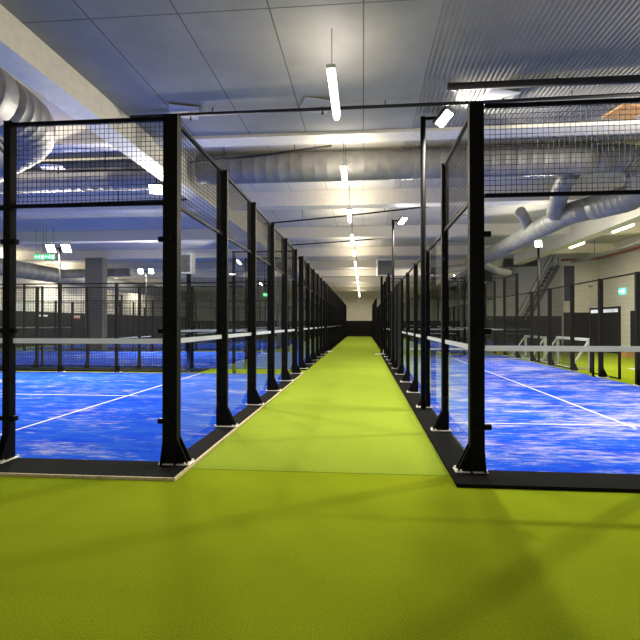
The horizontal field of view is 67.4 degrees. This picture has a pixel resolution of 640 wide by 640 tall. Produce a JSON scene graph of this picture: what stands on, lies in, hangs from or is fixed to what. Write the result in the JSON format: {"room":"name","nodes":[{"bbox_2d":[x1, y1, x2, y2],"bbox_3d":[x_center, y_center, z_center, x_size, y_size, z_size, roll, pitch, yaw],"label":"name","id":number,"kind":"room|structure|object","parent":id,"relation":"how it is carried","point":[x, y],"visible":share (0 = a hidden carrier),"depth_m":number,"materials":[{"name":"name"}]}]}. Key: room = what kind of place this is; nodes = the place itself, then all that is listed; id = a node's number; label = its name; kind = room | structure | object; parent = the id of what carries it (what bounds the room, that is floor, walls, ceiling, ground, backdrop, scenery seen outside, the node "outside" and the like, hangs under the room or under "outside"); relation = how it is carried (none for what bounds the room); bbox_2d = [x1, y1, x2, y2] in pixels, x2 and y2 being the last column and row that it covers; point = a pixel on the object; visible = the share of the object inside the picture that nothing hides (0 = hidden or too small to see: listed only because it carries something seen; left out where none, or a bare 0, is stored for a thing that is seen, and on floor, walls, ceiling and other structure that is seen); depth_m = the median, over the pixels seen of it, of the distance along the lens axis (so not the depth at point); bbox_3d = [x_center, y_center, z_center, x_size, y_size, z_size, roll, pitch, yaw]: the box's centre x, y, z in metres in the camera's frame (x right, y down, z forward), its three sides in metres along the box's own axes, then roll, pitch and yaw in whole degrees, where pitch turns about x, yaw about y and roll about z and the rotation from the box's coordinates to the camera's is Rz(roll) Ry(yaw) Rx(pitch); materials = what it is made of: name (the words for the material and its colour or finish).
{"room":"sports hall","nodes":[
{"label":"sports hall","id":0,"kind":"room"},
{"bbox_2d":[0,261,184,315],"bbox_3d":[-21.129,-1.192,29.764,0.200,6.100,69.500,0,0,5],"label":"wall","id":1,"kind":"structure","parent":0,"point":[18,280],"depth_m":38.23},
{"bbox_2d":[0,310,183,348],"bbox_3d":[-20.241,0.670,38.205,0.060,2.500,52.500,0,0,5],"label":"trim","id":2,"kind":"structure","parent":1,"relation":"attached to","point":[27,330],"depth_m":37.75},
{"bbox_2d":[0,336,639,639],"bbox_3d":[-2.354,1.944,28.058,37.500,0.203,69.500,0,0,5],"label":"floor","id":3,"kind":"structure","parent":0,"point":[203,554],"depth_m":3.58,"materials":[{"name":"carpet"}]},
{"bbox_2d":[0,458,172,480],"bbox_3d":[-11.698,1.668,6.187,20.470,0.035,0.560,0,0,5],"label":"kerb","id":4,"kind":"object","parent":3,"relation":"on","point":[22,467],"visible":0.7,"depth_m":5.31,"materials":[{"name":"black rubber"}]},
{"bbox_2d":[0,116,162,463],"bbox_3d":[-11.754,-0.352,6.382,20.042,4.008,0.300,0,0,5],"label":"fence","id":5,"kind":"object","parent":4,"relation":"on","point":[10,206],"visible":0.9,"depth_m":5.67,"materials":[{"name":"black"}]},
{"bbox_2d":[85,258,106,349],"bbox_3d":[-13.602,-0.946,29.163,1.100,5.600,0.550,0,0,5],"label":"column","id":6,"kind":"structure","parent":3,"relation":"on","point":[95,268],"depth_m":28.90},
{"bbox_2d":[0,367,207,372],"bbox_3d":[-12.298,1.757,17.369,16.600,0.020,1.190,0,0,5],"label":"kerb","id":7,"kind":"object","parent":3,"relation":"on","point":[42,368],"visible":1,"depth_m":16.91,"materials":[{"name":"concrete"}]},
{"bbox_2d":[45,243,72,282],"bbox_3d":[-9.011,-0.450,16.555,0.903,4.382,0.320,0,0,5],"label":"floodlight pole","id":8,"kind":"object","parent":7,"relation":"on","point":[66,247],"visible":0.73,"depth_m":16.58,"materials":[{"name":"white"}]},
{"bbox_2d":[181,253,194,370],"bbox_3d":[-4.775,-0.287,16.745,0.720,4.060,0.460,0,0,-1],"label":"floodlight pole","id":9,"kind":"object","parent":7,"relation":"on","point":[187,259],"visible":0.59,"depth_m":16.68,"materials":[{"name":"black metal"}]},
{"bbox_2d":[0,371,291,460],"bbox_3d":[-11.199,1.710,11.373,19.850,0.026,9.800,0,0,5],"label":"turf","id":10,"kind":"object","parent":3,"relation":"on","point":[62,415],"visible":0.82,"depth_m":8.93,"materials":[{"name":"carpet"}]},
{"bbox_2d":[0,250,291,373],"bbox_3d":[-10.858,-0.243,16.472,19.980,4.008,0.300,0,0,5],"label":"fence","id":11,"kind":"object","parent":3,"relation":"on","point":[60,366],"visible":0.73,"depth_m":16.10,"materials":[{"name":"black"}]},
{"bbox_2d":[138,268,153,349],"bbox_3d":[-10.229,-0.595,28.181,1.000,4.882,0.340,0,0,5],"label":"floodlight pole","id":12,"kind":"object","parent":3,"relation":"on","point":[140,270],"visible":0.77,"depth_m":28.21,"materials":[{"name":"black"}]},
{"bbox_2d":[0,257,298,368],"bbox_3d":[-10.707,-0.232,17.986,19.949,4.008,0.244,0,0,5],"label":"fence","id":13,"kind":"object","parent":3,"relation":"on","point":[36,290],"visible":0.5,"depth_m":17.77,"materials":[{"name":"black"}]},
{"bbox_2d":[0,351,304,368],"bbox_3d":[-10.159,1.796,22.976,19.850,0.026,9.800,0,0,5],"label":"turf","id":14,"kind":"object","parent":3,"relation":"on","point":[201,359],"visible":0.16,"depth_m":21.59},
{"bbox_2d":[41,334,151,363],"bbox_3d":[-10.186,1.292,23.012,0.200,0.980,9.500,0,0,5],"label":"net","id":15,"kind":"object","parent":14,"relation":"on","point":[150,334],"visible":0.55,"depth_m":20.88,"materials":[{"name":"black"}]},
{"bbox_2d":[0,282,304,351],"bbox_3d":[-9.804,-0.158,28.072,19.949,4.008,0.244,0,0,5],"label":"fence","id":16,"kind":"object","parent":3,"relation":"on","point":[289,292],"visible":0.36,"depth_m":28.14,"materials":[{"name":"black"}]},
{"bbox_2d":[16,284,304,350],"bbox_3d":[-9.668,-0.147,29.590,19.949,4.008,0.244,0,0,5],"label":"fence","id":17,"kind":"object","parent":3,"relation":"on","point":[206,306],"visible":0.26,"depth_m":29.53,"materials":[{"name":"black"}]},
{"bbox_2d":[21,343,304,350],"bbox_3d":[-9.119,1.881,34.579,19.850,0.026,9.800,0,0,5],"label":"turf","id":18,"kind":"object","parent":3,"relation":"on","point":[209,345],"visible":0.27,"depth_m":33.79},
{"bbox_2d":[107,295,276,342],"bbox_3d":[-8.764,-0.073,39.675,19.949,4.008,0.244,0,0,5],"label":"fence","id":19,"kind":"object","parent":3,"relation":"on","point":[204,308],"visible":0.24,"depth_m":39.68,"materials":[{"name":"black"}]},
{"bbox_2d":[149,372,303,480],"bbox_3d":[-1.167,1.699,10.444,0.290,0.035,10.920,0,0,5],"label":"kerb","id":20,"kind":"object","parent":3,"relation":"on","point":[201,448],"visible":0.89,"depth_m":6.76,"materials":[{"name":"concrete"}]},
{"bbox_2d":[158,113,301,465],"bbox_3d":[-1.203,-0.322,10.504,0.360,4.008,10.225,0,0,5],"label":"fence","id":21,"kind":"object","parent":20,"relation":"on","point":[174,451],"visible":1,"depth_m":7.49,"materials":[{"name":"black"}]},
{"bbox_2d":[236,259,244,351],"bbox_3d":[-4.500,-0.818,27.614,0.609,5.321,0.300,0,0,-30],"label":"floodlight pole","id":22,"kind":"object","parent":3,"relation":"on","point":[240,263],"visible":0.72,"depth_m":27.66,"materials":[{"name":"black"}]},
{"bbox_2d":[198,339,298,342],"bbox_3d":[-8.080,1.966,46.182,19.850,0.026,9.800,0,0,5],"label":"turf","id":23,"kind":"object","parent":3,"relation":"on","point":[257,340],"visible":0.02,"depth_m":43.19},
{"bbox_2d":[260,282,265,342],"bbox_3d":[-4.651,-0.582,39.373,0.609,5.021,0.300,0,0,-30],"label":"floodlight pole","id":24,"kind":"object","parent":3,"relation":"on","point":[261,283],"visible":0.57,"depth_m":39.43,"materials":[{"name":"black"}]},
{"bbox_2d":[277,262,280,351],"bbox_3d":[-2.246,-0.753,28.169,0.500,5.200,0.500,0,0,5],"label":"column","id":25,"kind":"structure","parent":3,"relation":"on","point":[278,272],"depth_m":27.93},
{"bbox_2d":[304,280,304,342],"bbox_3d":[-1.202,-0.668,39.822,0.500,5.200,0.500,0,0,5],"label":"column","id":26,"kind":"structure","parent":3,"relation":"on","point":[304,280],"depth_m":39.57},
{"bbox_2d":[300,352,327,369],"bbox_3d":[-0.132,1.785,22.108,0.270,0.035,10.600,0,0,5],"label":"kerb","id":27,"kind":"object","parent":3,"relation":"on","point":[322,355],"visible":0.5,"depth_m":20.29,"materials":[{"name":"concrete"}]},
{"bbox_2d":[299,256,327,368],"bbox_3d":[-0.161,-0.237,22.125,0.360,4.008,10.150,0,0,5],"label":"fence","id":28,"kind":"object","parent":27,"relation":"on","point":[314,286],"visible":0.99,"depth_m":20.20,"materials":[{"name":"black"}]},
{"bbox_2d":[343,302,346,338],"bbox_3d":[2.958,0.054,56.964,0.304,4.008,10.088,0,0,5],"label":"fence","id":29,"kind":"object","parent":3,"relation":"on","point":[344,305],"visible":0.88,"depth_m":55.95,"materials":[{"name":"black"}]},
{"bbox_2d":[371,301,374,339],"bbox_3d":[6.106,0.040,55.076,0.274,4.008,14.088,0,0,5],"label":"fence","id":30,"kind":"object","parent":3,"relation":"on","point":[373,305],"visible":0.88,"depth_m":54.04,"materials":[{"name":"black"}]},
{"bbox_2d":[374,281,385,350],"bbox_3d":[4.482,-0.093,36.949,0.274,4.008,20.098,0,0,5],"label":"fence","id":31,"kind":"object","parent":3,"relation":"on","point":[377,309],"visible":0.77,"depth_m":34.90,"materials":[{"name":"black"}]},
{"bbox_2d":[376,259,391,353],"bbox_3d":[3.552,-0.729,26.093,0.920,5.120,0.460,0,0,2],"label":"ventilation unit","id":32,"kind":"object","parent":3,"relation":"on","point":[383,266],"visible":0.59,"depth_m":26.03,"materials":[{"name":"metal"}]},
{"bbox_2d":[381,354,490,487],"bbox_3d":[2.452,1.732,14.999,0.335,0.035,20.500,0,0,5],"label":"kerb","id":33,"kind":"object","parent":3,"relation":"on","point":[448,449],"visible":0.79,"depth_m":6.47,"materials":[{"name":"concrete"}]},
{"bbox_2d":[392,216,406,365],"bbox_3d":[2.978,-1.072,18.021,0.637,5.618,0.428,0,0,5],"label":"floodlight pole","id":34,"kind":"object","parent":33,"relation":"on","point":[402,219],"visible":0.81,"depth_m":18.00,"materials":[{"name":"black"}]},
{"bbox_2d":[383,101,488,474],"bbox_3d":[2.531,-0.288,15.197,0.345,4.008,20.220,0,0,5],"label":"fence","id":35,"kind":"object","parent":33,"relation":"on","point":[472,460],"visible":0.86,"depth_m":6.00,"materials":[{"name":"black"}]},
{"bbox_2d":[418,106,453,409],"bbox_3d":[2.190,-1.138,9.025,0.673,5.618,0.421,0,0,5],"label":"floodlight pole","id":36,"kind":"object","parent":33,"relation":"on","point":[445,114],"visible":0.99,"depth_m":9.00,"materials":[{"name":"black"}]},
{"bbox_2d":[390,280,496,353],"bbox_3d":[6.707,-0.169,26.647,5.954,4.008,0.234,0,0,5],"label":"fence","id":37,"kind":"object","parent":3,"relation":"on","point":[436,286],"visible":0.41,"depth_m":26.57,"materials":[{"name":"black"}]},
{"bbox_2d":[390,278,502,354],"bbox_3d":[6.503,-0.181,24.954,5.850,4.008,0.234,0,0,5],"label":"fence","id":38,"kind":"object","parent":3,"relation":"on","point":[464,287],"visible":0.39,"depth_m":24.81,"materials":[{"name":"black"}]},
{"bbox_2d":[419,340,489,352],"bbox_3d":[7.491,1.896,36.640,5.770,0.026,19.830,0,0,5],"label":"turf","id":39,"kind":"object","parent":3,"relation":"on","point":[431,345],"visible":0.2,"depth_m":32.39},
{"bbox_2d":[419,332,455,343],"bbox_3d":[7.533,1.402,36.665,5.600,0.960,0.200,0,0,5],"label":"net","id":40,"kind":"object","parent":39,"relation":"on","point":[455,332],"visible":0.2,"depth_m":36.54,"materials":[{"name":"black"}]},
{"bbox_2d":[437,284,493,345],"bbox_3d":[10.590,-0.097,36.474,0.254,4.008,19.954,0,0,5],"label":"fence","id":41,"kind":"object","parent":3,"relation":"on","point":[453,313],"visible":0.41,"depth_m":36.36,"materials":[{"name":"black"}]},
{"bbox_2d":[487,316,561,345],"bbox_3d":[12.469,0.805,29.349,4.400,2.100,0.100,0,0,5],"label":"barrier","id":42,"kind":"object","parent":3,"relation":"on","point":[524,321],"visible":0.5,"depth_m":29.36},
{"bbox_2d":[419,355,639,473],"bbox_3d":[5.543,1.736,14.898,5.770,0.026,19.830,0,0,5],"label":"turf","id":43,"kind":"object","parent":3,"relation":"on","point":[584,423],"visible":0.66,"depth_m":8.44,"materials":[{"name":"carpet"}]},
{"bbox_2d":[419,348,595,376],"bbox_3d":[5.585,1.262,14.922,5.600,0.920,0.200,0,0,5],"label":"net","id":44,"kind":"object","parent":43,"relation":"on","point":[434,349],"visible":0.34,"depth_m":14.83,"materials":[{"name":"black"}]},
{"bbox_2d":[512,335,546,359],"bbox_3d":[9.914,1.283,22.898,0.740,1.050,2.700,0,0,5],"label":"goal","id":45,"kind":"object","parent":3,"relation":"on","point":[525,338],"visible":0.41,"depth_m":23.45,"materials":[{"name":"silver metal"}]},
{"bbox_2d":[534,239,542,330],"bbox_3d":[9.300,-0.802,20.366,0.336,5.182,0.624,0,0,32],"label":"floodlight pole","id":46,"kind":"object","parent":3,"relation":"on","point":[538,243],"visible":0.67,"depth_m":20.52,"materials":[{"name":"black"}]},
{"bbox_2d":[519,254,559,315],"bbox_3d":[13.226,-1.246,29.949,2.997,6.216,1.010,0,0,5],"label":"metal staircase","id":47,"kind":"structure","parent":3,"relation":"on","point":[556,267],"depth_m":29.51,"materials":[{"name":"grey"}]},
{"bbox_2d":[482,470,639,492],"bbox_3d":[4.846,1.657,4.739,6.265,0.035,0.490,0,0,5],"label":"kerb","id":48,"kind":"object","parent":3,"relation":"on","point":[498,479],"visible":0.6,"depth_m":4.88,"materials":[{"name":"black rubber"}]},
{"bbox_2d":[484,97,639,429],"bbox_3d":[4.764,-0.363,4.902,6.045,4.008,0.290,0,0,5],"label":"fence","id":49,"kind":"object","parent":48,"relation":"on","point":[615,101],"visible":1,"depth_m":5.16,"materials":[{"name":"black"}]},
{"bbox_2d":[545,336,589,368],"bbox_3d":[9.543,1.228,18.765,0.740,1.100,3.000,0,0,5],"label":"goal","id":50,"kind":"object","parent":3,"relation":"on","point":[558,337],"visible":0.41,"depth_m":18.03,"materials":[{"name":"silver metal"}]},
{"bbox_2d":[503,272,639,385],"bbox_3d":[8.645,-0.256,14.747,0.310,4.008,19.985,0,0,5],"label":"fence","id":51,"kind":"object","parent":3,"relation":"on","point":[540,337],"visible":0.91,"depth_m":17.65,"materials":[{"name":"black"}]},
{"bbox_2d":[589,306,620,378],"bbox_3d":[8.885,0.675,15.002,0.060,2.150,1.840,0,0,5],"label":"gate","id":52,"kind":"object","parent":3,"relation":"on","point":[605,309],"visible":0.91,"depth_m":14.51,"materials":[{"name":"black"}]},
{"bbox_2d":[621,352,634,357],"bbox_3d":[15.143,1.636,23.330,0.860,0.350,0.860,0,0,5],"label":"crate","id":53,"kind":"object","parent":3,"relation":"on","point":[623,354],"visible":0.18,"depth_m":22.96,"materials":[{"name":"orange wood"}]},
{"bbox_3d":[0.908,1.870,33.711,0.270,0.035,10.600,0,0,5],"label":"kerb","id":54,"kind":"object","parent":3,"relation":"on","visible":0},
{"bbox_2d":[325,283,337,349],"bbox_3d":[0.876,-0.152,33.728,0.304,4.008,10.088,0,0,5],"label":"fence","id":55,"kind":"object","parent":54,"relation":"on","point":[331,341],"visible":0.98,"depth_m":32.53,"materials":[{"name":"black"}]},
{"bbox_3d":[1.948,1.955,45.314,0.270,0.035,10.600,0,0,5],"label":"kerb","id":56,"kind":"object","parent":3,"relation":"on","visible":0},
{"bbox_2d":[337,295,343,342],"bbox_3d":[1.916,-0.067,45.332,0.304,4.008,10.088,0,0,5],"label":"fence","id":57,"kind":"object","parent":56,"relation":"on","point":[340,337],"visible":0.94,"depth_m":44.31,"materials":[{"name":"black"}]},
{"bbox_2d":[0,0,639,137],"bbox_3d":[2.405,-4.070,1.320,13.640,0.120,17.000,0,0,5],"label":"ceiling","id":58,"kind":"structure","parent":0,"point":[144,56],"depth_m":7.15,"materials":[{"name":"metal"}]},
{"bbox_2d":[326,28,339,119],"bbox_3d":[0.206,-3.597,7.036,0.120,0.743,1.450,0,0,5],"label":"batten","id":59,"kind":"object","parent":58,"relation":"hanging from","point":[331,68],"visible":1,"depth_m":6.72,"materials":[{"name":"white plastic"}]},
{"bbox_2d":[327,69,339,119],"bbox_3d":[0.206,-3.273,7.034,0.100,0.095,1.410,0,0,5],"label":"diffuser","id":60,"kind":"object","parent":59,"relation":"attached to","point":[331,73],"depth_m":6.86,"materials":[{"name":"beige"}]},
{"bbox_2d":[130,89,639,120],"bbox_3d":[2.764,-3.867,8.466,12.802,0.182,0.697,0,0,6],"label":"pipe","id":61,"kind":"object","parent":58,"relation":"hanging from","point":[314,105],"visible":0.91,"depth_m":8.60,"materials":[{"name":"black"}]},
{"bbox_2d":[447,75,639,90],"bbox_3d":[5.599,-3.872,7.609,7.002,0.185,0.130,0,0,6],"label":"pipe","id":62,"kind":"object","parent":58,"relation":"hanging from","point":[620,79],"visible":1,"depth_m":7.77,"materials":[{"name":"black"}]},
{"bbox_2d":[601,103,639,119],"bbox_3d":[5.695,-3.900,8.906,0.600,0.110,0.560,0,0,-6],"label":"board","id":63,"kind":"object","parent":58,"relation":"hanging from","point":[635,108],"visible":0.96,"depth_m":8.89,"materials":[{"name":"orange wood"}]},
{"bbox_2d":[0,67,639,278],"bbox_3d":[-2.354,-4.354,28.105,37.500,0.200,69.500,0,0,5],"label":"ceiling","id":64,"kind":"structure","parent":0,"point":[110,221],"depth_m":19.82,"materials":[{"name":"paint"}]},
{"bbox_2d":[44,227,54,258],"bbox_3d":[-12.518,-3.557,22.231,0.420,1.480,0.064,0,0,-24],"label":"exit sign","id":65,"kind":"object","parent":64,"relation":"hanging from","point":[46,256],"visible":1,"depth_m":22.21,"materials":[{"name":"green"}]},
{"bbox_2d":[0,159,162,193],"bbox_3d":[-9.410,-3.883,13.221,10.900,0.809,0.809,0,0,5],"label":"ventilation duct","id":66,"kind":"object","parent":64,"relation":"hanging from","point":[127,162],"visible":0.61,"depth_m":12.62,"materials":[{"name":"metal"}]},
{"bbox_2d":[51,125,117,152],"bbox_3d":[-13.328,-4.126,11.516,18.600,0.500,0.500,0,0,5],"label":"ceiling beam","id":67,"kind":"structure","parent":64,"relation":"attached to","point":[67,134],"depth_m":10.58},
{"bbox_2d":[22,151,146,173],"bbox_3d":[-6.333,-3.977,11.764,4.296,0.794,0.610,0,0,-7],"label":"pipe","id":68,"kind":"object","parent":64,"relation":"hanging from","point":[58,168],"visible":0.59,"depth_m":11.72,"materials":[{"name":"black"}]},
{"bbox_2d":[0,190,186,206],"bbox_3d":[-8.304,-3.946,14.930,8.821,0.810,0.060,0,0,9],"label":"pipe","id":69,"kind":"object","parent":64,"relation":"hanging from","point":[118,190],"visible":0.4,"depth_m":14.50,"materials":[{"name":"black"}]},
{"bbox_2d":[0,195,201,215],"bbox_3d":[-12.793,-4.082,17.492,18.600,0.500,0.500,0,0,5],"label":"ceiling beam","id":70,"kind":"structure","parent":64,"relation":"attached to","point":[158,208],"depth_m":16.87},
{"bbox_2d":[0,229,244,243],"bbox_3d":[-12.257,-4.038,23.468,18.600,0.500,0.500,0,0,5],"label":"ceiling beam","id":71,"kind":"structure","parent":64,"relation":"attached to","point":[187,235],"depth_m":23.06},
{"bbox_2d":[0,249,263,260],"bbox_3d":[-11.722,-3.994,29.444,18.600,0.500,0.500,0,0,5],"label":"ceiling beam","id":72,"kind":"structure","parent":64,"relation":"attached to","point":[199,253],"depth_m":29.24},
{"bbox_2d":[0,4,304,279],"bbox_3d":[-2.275,-3.804,28.094,0.460,0.900,69.500,0,0,5],"label":"ceiling beam","id":73,"kind":"structure","parent":64,"relation":"attached to","point":[23,54],"depth_m":7.73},
{"bbox_2d":[148,178,162,194],"bbox_3d":[-4.128,-3.408,12.164,0.402,0.435,0.234,0,0,-15],"label":"floodlight","id":74,"kind":"object","parent":73,"relation":"hanging from","point":[154,188],"visible":0.75,"depth_m":12.11,"materials":[{"name":"grey metal"}]},
{"bbox_2d":[47,261,275,270],"bbox_3d":[-11.186,-3.950,35.419,18.600,0.500,0.500,0,0,5],"label":"ceiling beam","id":75,"kind":"structure","parent":64,"relation":"attached to","point":[198,265],"depth_m":35.29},
{"bbox_2d":[0,258,195,299],"bbox_3d":[-15.415,-3.059,37.549,4.404,1.258,40.000,0,0,5],"label":"ventilation duct","id":76,"kind":"object","parent":75,"relation":"hanging from","point":[24,270],"visible":0.58,"depth_m":32.42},
{"bbox_2d":[109,271,291,278],"bbox_3d":[-10.651,-3.907,41.395,18.600,0.500,0.500,0,0,5],"label":"ceiling beam","id":77,"kind":"structure","parent":64,"relation":"attached to","point":[198,274],"depth_m":41.14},
{"bbox_2d":[126,277,298,283],"bbox_3d":[-10.116,-3.863,47.371,18.600,0.500,0.500,0,0,5],"label":"ceiling beam","id":78,"kind":"structure","parent":64,"relation":"attached to","point":[182,279],"depth_m":47.32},
{"bbox_2d":[152,283,298,287],"bbox_3d":[-9.580,-3.819,53.347,18.600,0.500,0.500,0,0,5],"label":"ceiling beam","id":79,"kind":"structure","parent":64,"relation":"attached to","point":[237,284],"depth_m":53.29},
{"bbox_2d":[181,288,298,291],"bbox_3d":[-9.045,-3.775,59.323,18.600,0.500,0.500,0,0,5],"label":"ceiling beam","id":80,"kind":"structure","parent":64,"relation":"attached to","point":[195,289],"depth_m":59.37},
{"bbox_2d":[191,145,331,162],"bbox_3d":[-1.417,-4.056,11.101,3.426,0.645,0.050,0,0,12],"label":"pipe","id":81,"kind":"object","parent":64,"relation":"hanging from","point":[325,146],"visible":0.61,"depth_m":11.02,"materials":[{"name":"black"}]},
{"bbox_2d":[292,238,384,245],"bbox_3d":[1.363,-4.078,24.205,6.513,0.410,0.060,0,0,16],"label":"pipe","id":82,"kind":"object","parent":64,"relation":"hanging from","point":[382,238],"visible":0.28,"depth_m":24.38,"materials":[{"name":"black"}]},
{"bbox_2d":[340,142,347,188],"bbox_3d":[0.559,-3.788,10.972,0.120,1.182,1.450,0,0,5],"label":"batten","id":83,"kind":"object","parent":64,"relation":"hanging from","point":[343,166],"visible":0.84,"depth_m":10.57,"materials":[{"name":"white plastic"}]},
{"bbox_2d":[341,166,347,188],"bbox_3d":[0.559,-3.245,10.968,0.100,0.095,1.410,0,0,5],"label":"diffuser","id":84,"kind":"object","parent":83,"relation":"attached to","point":[343,168],"depth_m":10.77,"materials":[{"name":"beige"}]},
{"bbox_2d":[271,207,426,222],"bbox_3d":[0.859,-4.119,18.578,6.575,0.410,0.060,0,0,18],"label":"pipe","id":85,"kind":"object","parent":64,"relation":"hanging from","point":[302,219],"visible":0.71,"depth_m":18.53,"materials":[{"name":"black"}]},
{"bbox_2d":[347,208,351,222],"bbox_3d":[0.911,-3.760,14.906,0.120,1.182,1.450,0,0,5],"label":"batten","id":86,"kind":"object","parent":64,"relation":"hanging from","point":[348,209],"visible":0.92,"depth_m":14.57,"materials":[{"name":"white plastic"}]},
{"bbox_2d":[347,210,350,222],"bbox_3d":[0.911,-3.216,14.902,0.100,0.095,1.410,0,0,5],"label":"diffuser","id":87,"kind":"object","parent":86,"relation":"attached to","point":[348,211],"depth_m":14.62,"materials":[{"name":"beige"}]},
{"bbox_2d":[152,120,639,148],"bbox_3d":[3.186,-4.136,10.036,13.640,0.500,0.500,0,0,5],"label":"ceiling beam","id":88,"kind":"structure","parent":64,"relation":"attached to","point":[443,133],"depth_m":10.14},
{"bbox_2d":[330,287,462,290],"bbox_3d":[8.914,-3.787,57.714,16.540,0.500,0.500,0,0,5],"label":"ceiling beam","id":89,"kind":"structure","parent":64,"relation":"attached to","point":[333,288],"depth_m":57.79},
{"bbox_2d":[328,282,467,286],"bbox_3d":[8.378,-3.831,51.738,16.540,0.500,0.500,0,0,5],"label":"ceiling beam","id":90,"kind":"structure","parent":64,"relation":"attached to","point":[364,284],"depth_m":51.79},
{"bbox_2d":[321,276,491,282],"bbox_3d":[7.843,-3.875,45.762,16.540,0.500,0.500,0,0,5],"label":"ceiling beam","id":91,"kind":"structure","parent":64,"relation":"attached to","point":[326,279],"depth_m":45.88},
{"bbox_2d":[289,245,524,256],"bbox_3d":[4.792,-4.005,27.964,13.640,0.500,0.500,0,0,5],"label":"ceiling beam","id":92,"kind":"structure","parent":64,"relation":"attached to","point":[459,249],"depth_m":27.86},
{"bbox_2d":[315,268,511,276],"bbox_3d":[7.307,-3.918,39.786,16.540,0.500,0.500,0,0,5],"label":"ceiling beam","id":93,"kind":"structure","parent":64,"relation":"attached to","point":[398,272],"depth_m":39.90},
{"bbox_2d":[194,143,639,286],"bbox_3d":[3.568,-3.114,20.530,12.047,2.263,17.600,0,0,5],"label":"ventilation duct","id":94,"kind":"object","parent":64,"relation":"hanging from","point":[389,164],"visible":0.69,"depth_m":12.07,"materials":[{"name":"metal"}]},
{"bbox_2d":[304,259,536,268],"bbox_3d":[6.772,-3.962,33.810,16.540,0.500,0.500,0,0,5],"label":"ceiling beam","id":95,"kind":"structure","parent":64,"relation":"attached to","point":[498,262],"depth_m":33.69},
{"bbox_2d":[275,223,570,239],"bbox_3d":[4.256,-4.049,21.988,13.640,0.500,0.500,0,0,5],"label":"ceiling beam","id":96,"kind":"structure","parent":64,"relation":"attached to","point":[501,229],"depth_m":21.86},
{"bbox_2d":[230,183,624,210],"bbox_3d":[3.721,-4.093,16.012,13.640,0.500,0.500,0,0,5],"label":"ceiling beam","id":97,"kind":"structure","parent":64,"relation":"attached to","point":[403,197],"depth_m":15.96,"materials":[{"name":"paint"}]},
{"bbox_2d":[514,207,639,264],"bbox_3d":[10.339,-3.932,10.649,0.500,0.900,37.000,0,0,5],"label":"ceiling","id":98,"kind":"structure","parent":64,"relation":"attached to","point":[583,231],"depth_m":20.35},
{"bbox_2d":[553,243,613,253],"bbox_3d":[14.224,-4.011,27.119,4.300,0.500,0.500,0,0,5],"label":"ceiling beam","id":99,"kind":"structure","parent":64,"relation":"attached to","point":[600,247],"depth_m":26.80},
{"bbox_2d":[571,241,639,262],"bbox_3d":[13.845,-3.896,15.605,0.400,0.900,25.500,0,0,5],"label":"cable tray","id":100,"kind":"object","parent":64,"relation":"hanging from","point":[635,244],"visible":1,"depth_m":24.29,"materials":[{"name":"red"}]},
{"bbox_2d":[604,221,639,234],"bbox_3d":[13.689,-4.055,21.143,4.300,0.500,0.500,0,0,5],"label":"ceiling beam","id":101,"kind":"structure","parent":64,"relation":"attached to","point":[634,230],"depth_m":20.91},
{"bbox_3d":[-13.864,-4.170,5.540,18.600,0.500,0.500,0,0,5],"label":"ceiling beam","id":102,"kind":"structure","parent":64,"relation":"attached to","visible":0},
{"bbox_2d":[0,67,56,181],"bbox_3d":[-6.280,-3.558,5.856,2.000,1.527,8.493,0,0,5],"label":"ventilation duct","id":103,"kind":"object","parent":102,"relation":"hanging from","point":[17,103],"visible":0.73,"depth_m":8.54,"materials":[{"name":"metal"}]},
{"bbox_2d":[194,290,456,320],"bbox_3d":[-0.190,-0.949,62.877,35.600,6.100,0.200,0,0,5],"label":"wall","id":104,"kind":"structure","parent":0,"point":[358,308],"depth_m":62.43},
{"bbox_2d":[194,321,456,335],"bbox_3d":[-0.172,1.100,62.729,35.540,2.000,0.060,0,0,5],"label":"trim","id":105,"kind":"structure","parent":104,"relation":"attached to","point":[354,328],"depth_m":62.29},
{"bbox_2d":[460,254,561,336],"bbox_3d":[16.188,-1.079,45.094,0.200,6.100,32.300,0,0,5],"label":"wall","id":106,"kind":"structure","parent":0,"point":[527,276],"depth_m":36.03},
{"bbox_2d":[562,254,596,345],"bbox_3d":[15.585,-1.199,28.834,1.900,6.100,0.200,0,0,5],"label":"wall","id":107,"kind":"structure","parent":0,"point":[582,269],"depth_m":28.73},
{"bbox_2d":[564,266,574,300],"bbox_3d":[14.935,-2.199,28.761,0.580,2.100,0.065,0,0,5],"label":"banner","id":108,"kind":"object","parent":107,"relation":"attached to","point":[569,276],"visible":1,"depth_m":28.73,"materials":[{"name":"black fabric"}]},
{"bbox_2d":[564,312,595,345],"bbox_3d":[15.543,0.700,28.693,1.840,2.300,0.060,0,0,5],"label":"trim","id":109,"kind":"structure","parent":107,"relation":"attached to","point":[581,318],"depth_m":28.65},
{"bbox_2d":[589,254,592,307],"bbox_3d":[16.112,-2.276,28.564,0.160,3.550,0.160,0,0,5],"label":"pipe","id":110,"kind":"object","parent":107,"relation":"attached to","point":[591,285],"visible":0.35,"depth_m":28.51,"materials":[{"name":"white metal"}]},
{"bbox_2d":[597,235,639,345],"bbox_3d":[14.979,-1.334,10.314,0.200,6.100,37.200,0,0,5],"label":"wall","id":111,"kind":"structure","parent":0,"point":[628,262],"depth_m":25.81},
{"bbox_2d":[561,246,639,260],"bbox_3d":[14.463,-3.670,17.742,2.051,0.153,21.870,0,0,5],"label":"pipe","id":112,"kind":"object","parent":111,"relation":"attached to","point":[637,247],"visible":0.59,"depth_m":26.51,"materials":[{"name":"red"}]},
{"bbox_2d":[596,312,617,353],"bbox_3d":[16.378,0.691,27.363,0.060,2.300,2.440,0,0,5],"label":"trim","id":113,"kind":"structure","parent":111,"relation":"attached to","point":[610,319],"depth_m":27.06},
{"bbox_2d":[630,311,634,345],"bbox_3d":[15.167,0.592,13.848,0.060,2.300,22.300,0,0,5],"label":"trim","id":114,"kind":"structure","parent":111,"relation":"attached to","point":[632,313],"depth_m":24.75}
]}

